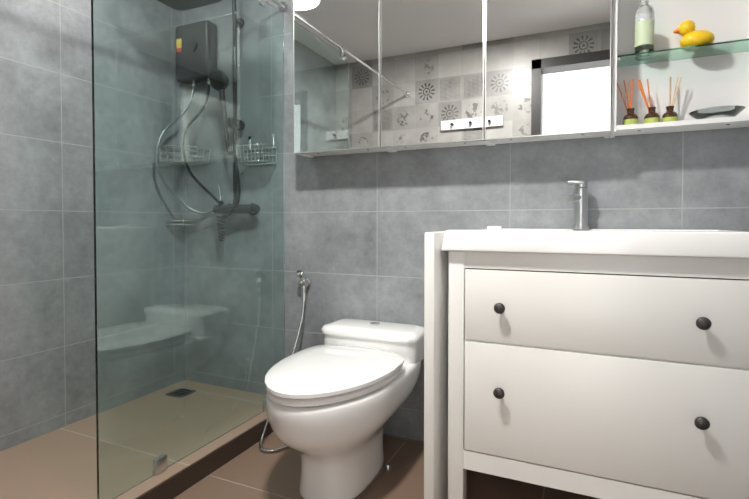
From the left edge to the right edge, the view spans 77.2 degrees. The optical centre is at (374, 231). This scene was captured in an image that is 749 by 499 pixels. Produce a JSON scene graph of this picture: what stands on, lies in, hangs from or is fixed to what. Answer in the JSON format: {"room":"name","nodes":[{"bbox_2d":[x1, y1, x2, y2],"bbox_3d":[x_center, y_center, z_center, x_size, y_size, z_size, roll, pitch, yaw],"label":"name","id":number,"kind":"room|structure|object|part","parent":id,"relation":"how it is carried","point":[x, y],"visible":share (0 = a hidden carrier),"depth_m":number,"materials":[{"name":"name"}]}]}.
{"room":"bathroom","nodes":[
{"label":"bathroom","id":0,"kind":"room"},
{"bbox_2d":[0,0,95,450],"bbox_3d":[-1.598,-0.260,1.754,0.150,2.520,2.400,1,1,24],"label":"wall","id":1,"kind":"structure","parent":0,"point":[47,342],"depth_m":2.00,"materials":[{"name":"tile"}]},
{"bbox_2d":[0,411,272,498],"bbox_3d":[-1.248,0.963,1.621,0.920,0.180,2.400,1,1,24],"label":"floor","id":2,"kind":"structure","parent":0,"point":[60,463],"depth_m":1.77,"materials":[{"name":"tile"}]},
{"bbox_2d":[91,0,286,498],"bbox_3d":[-0.893,-0.131,1.437,0.044,2.017,2.088,1,1,24],"label":"glass","id":3,"kind":"object","parent":2,"relation":"on","point":[188,171],"visible":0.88,"depth_m":1.78,"materials":[{"name":"clear glass"}]},
{"bbox_3d":[-0.893,-1.118,1.416,0.019,0.019,2.088,1,1,24],"label":"rail","id":4,"kind":"part","parent":3,"relation":"part of","materials":[{"name":"silver metal"}]},
{"bbox_2d":[174,432,599,498],"bbox_3d":[-0.121,1.028,0.451,2.100,0.100,3.600,1,1,24],"label":"floor","id":5,"kind":"structure","parent":0,"point":[254,472],"depth_m":1.79,"materials":[{"name":"tile"}]},
{"bbox_2d":[265,319,423,498],"bbox_3d":[-0.118,0.678,1.810,0.458,0.542,0.792,1,1,24],"label":"toilet","id":6,"kind":"object","parent":5,"relation":"on","point":[336,400],"visible":1,"depth_m":1.62,"materials":[{"name":"white ceramic"}]},
{"bbox_3d":[0.002,0.495,2.071,0.438,0.098,0.205,1,1,24],"label":"tank","id":7,"kind":"part","parent":6,"relation":"part of","materials":[{"name":"white ceramic"}]},
{"bbox_2d":[424,231,448,498],"bbox_3d":[0.289,0.473,1.762,0.036,0.955,0.547,1,1,24],"label":"board","id":8,"kind":"object","parent":5,"relation":"on","point":[436,282],"visible":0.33,"depth_m":1.52,"materials":[{"name":"white paint"}]},
{"bbox_2d":[442,180,748,498],"bbox_3d":[0.732,0.384,1.578,0.908,1.140,0.510,1,1,24],"label":"bathroom vanity","id":9,"kind":"object","parent":5,"relation":"on","point":[583,359],"visible":1,"depth_m":1.37,"materials":[{"name":"white paint"}]},
{"bbox_3d":[0.279,0.508,1.573,0.052,0.892,0.052,1,1,24],"label":"leg","id":10,"kind":"part","parent":9,"relation":"part of","materials":[{"name":"white paint"}]},
{"bbox_3d":[0.392,0.504,1.474,0.035,0.035,0.035,1,1,24],"label":"knob","id":11,"kind":"part","parent":9,"relation":"part of","materials":[{"name":"brown metal"}]},
{"bbox_3d":[0.392,0.237,1.469,0.035,0.035,0.035,1,1,24],"label":"knob","id":12,"kind":"part","parent":9,"relation":"part of","materials":[{"name":"brown metal"}]},
{"bbox_3d":[0.645,0.539,1.390,0.760,0.358,0.020,1,1,24],"label":"drawer","id":13,"kind":"part","parent":9,"relation":"part of","materials":[{"name":"white paint"}]},
{"bbox_3d":[0.645,0.239,1.384,0.760,0.230,0.020,1,1,24],"label":"drawer","id":14,"kind":"part","parent":9,"relation":"part of","materials":[{"name":"white paint"}]},
{"bbox_3d":[0.875,0.509,1.255,0.035,0.035,0.035,1,1,24],"label":"knob","id":15,"kind":"part","parent":9,"relation":"part of","materials":[{"name":"brown metal"}]},
{"bbox_3d":[0.875,0.242,1.249,0.035,0.035,0.035,1,1,24],"label":"knob","id":16,"kind":"part","parent":9,"relation":"part of","materials":[{"name":"brown metal"}]},
{"bbox_2d":[266,0,748,441],"bbox_3d":[0.173,-0.269,2.185,3.020,2.520,0.150,1,1,24],"label":"wall","id":17,"kind":"structure","parent":0,"point":[357,226],"depth_m":2.07,"materials":[{"name":"tile"}]},
{"bbox_2d":[259,269,310,451],"bbox_3d":[-0.385,0.561,2.166,0.162,0.753,0.383,1,1,28],"label":"bidet sprayer","id":18,"kind":"object","parent":17,"relation":"attached to","point":[304,281],"visible":0.58,"depth_m":2.29,"materials":[{"name":"silver metal"}]},
{"bbox_2d":[293,0,391,157],"bbox_3d":[-0.137,-0.720,2.147,0.456,0.715,0.151,1,1,24],"label":"upper cabinet","id":19,"kind":"object","parent":17,"relation":"attached to","point":[372,76],"depth_m":2.08,"materials":[{"name":"silver metal"}]},
{"bbox_2d":[294,0,378,152],"bbox_3d":[-0.176,-0.719,2.083,0.428,0.705,0.002,1,1,24],"label":"mirror","id":20,"kind":"object","parent":19,"relation":"attached to","point":[336,42],"depth_m":2.08,"materials":[{"name":"clear glass"}]},
{"bbox_2d":[385,0,494,151],"bbox_3d":[0.255,-0.716,1.969,0.474,0.715,0.151,1,1,24],"label":"upper cabinet","id":21,"kind":"object","parent":17,"relation":"attached to","point":[439,53],"depth_m":1.89,"materials":[{"name":"silver metal"}]},
{"bbox_2d":[381,0,482,145],"bbox_3d":[0.224,-0.715,1.901,0.428,0.705,0.002,1,1,24],"label":"mirror","id":22,"kind":"object","parent":21,"relation":"attached to","point":[432,50],"depth_m":1.90,"materials":[{"name":"clear glass"}]},
{"bbox_2d":[493,0,624,143],"bbox_3d":[0.656,-0.712,1.787,0.474,0.715,0.151,1,1,24],"label":"upper cabinet","id":23,"kind":"object","parent":17,"relation":"attached to","point":[557,63],"depth_m":1.71,"materials":[{"name":"silver metal"}]},
{"bbox_2d":[486,0,610,138],"bbox_3d":[0.625,-0.712,1.719,0.428,0.705,0.002,1,1,24],"label":"mirror","id":24,"kind":"object","parent":23,"relation":"attached to","point":[548,62],"depth_m":1.72,"materials":[{"name":"clear glass"}]},
{"bbox_2d":[621,0,748,135],"bbox_3d":[1.048,-0.709,1.609,0.456,0.715,0.151,1,1,24],"label":"wall shelf","id":25,"kind":"object","parent":17,"relation":"attached to","point":[685,63],"depth_m":1.64,"materials":[{"name":"white plastic"}]},
{"bbox_2d":[623,108,637,119],"bbox_3d":[0.917,-0.408,1.680,0.048,0.066,0.047,1,1,24],"label":"bottle","id":26,"kind":"object","parent":25,"relation":"on","point":[630,115],"depth_m":1.67,"materials":[{"name":"brown glass"}]},
{"bbox_2d":[635,0,653,52],"bbox_3d":[0.954,-0.731,1.656,0.060,0.225,0.060,1,1,24],"label":"bottle","id":27,"kind":"object","parent":25,"relation":"on","point":[644,16],"depth_m":1.63,"materials":[{"name":"clear glass"}]},
{"bbox_2d":[644,107,659,118],"bbox_3d":[0.982,-0.408,1.661,0.048,0.066,0.047,1,1,24],"label":"bottle","id":28,"kind":"object","parent":25,"relation":"on","point":[651,114],"depth_m":1.65,"materials":[{"name":"brown glass"}]},
{"bbox_2d":[662,106,677,117],"bbox_3d":[1.038,-0.407,1.647,0.048,0.066,0.047,1,1,24],"label":"bottle","id":29,"kind":"object","parent":25,"relation":"on","point":[670,113],"depth_m":1.63,"materials":[{"name":"brown glass"}]},
{"bbox_3d":[1.154,-0.391,1.584,0.156,0.034,0.156,1,1,24],"label":"dish","id":30,"kind":"part","parent":25,"relation":"part of","materials":[{"name":"grey ceramic"}]}
]}

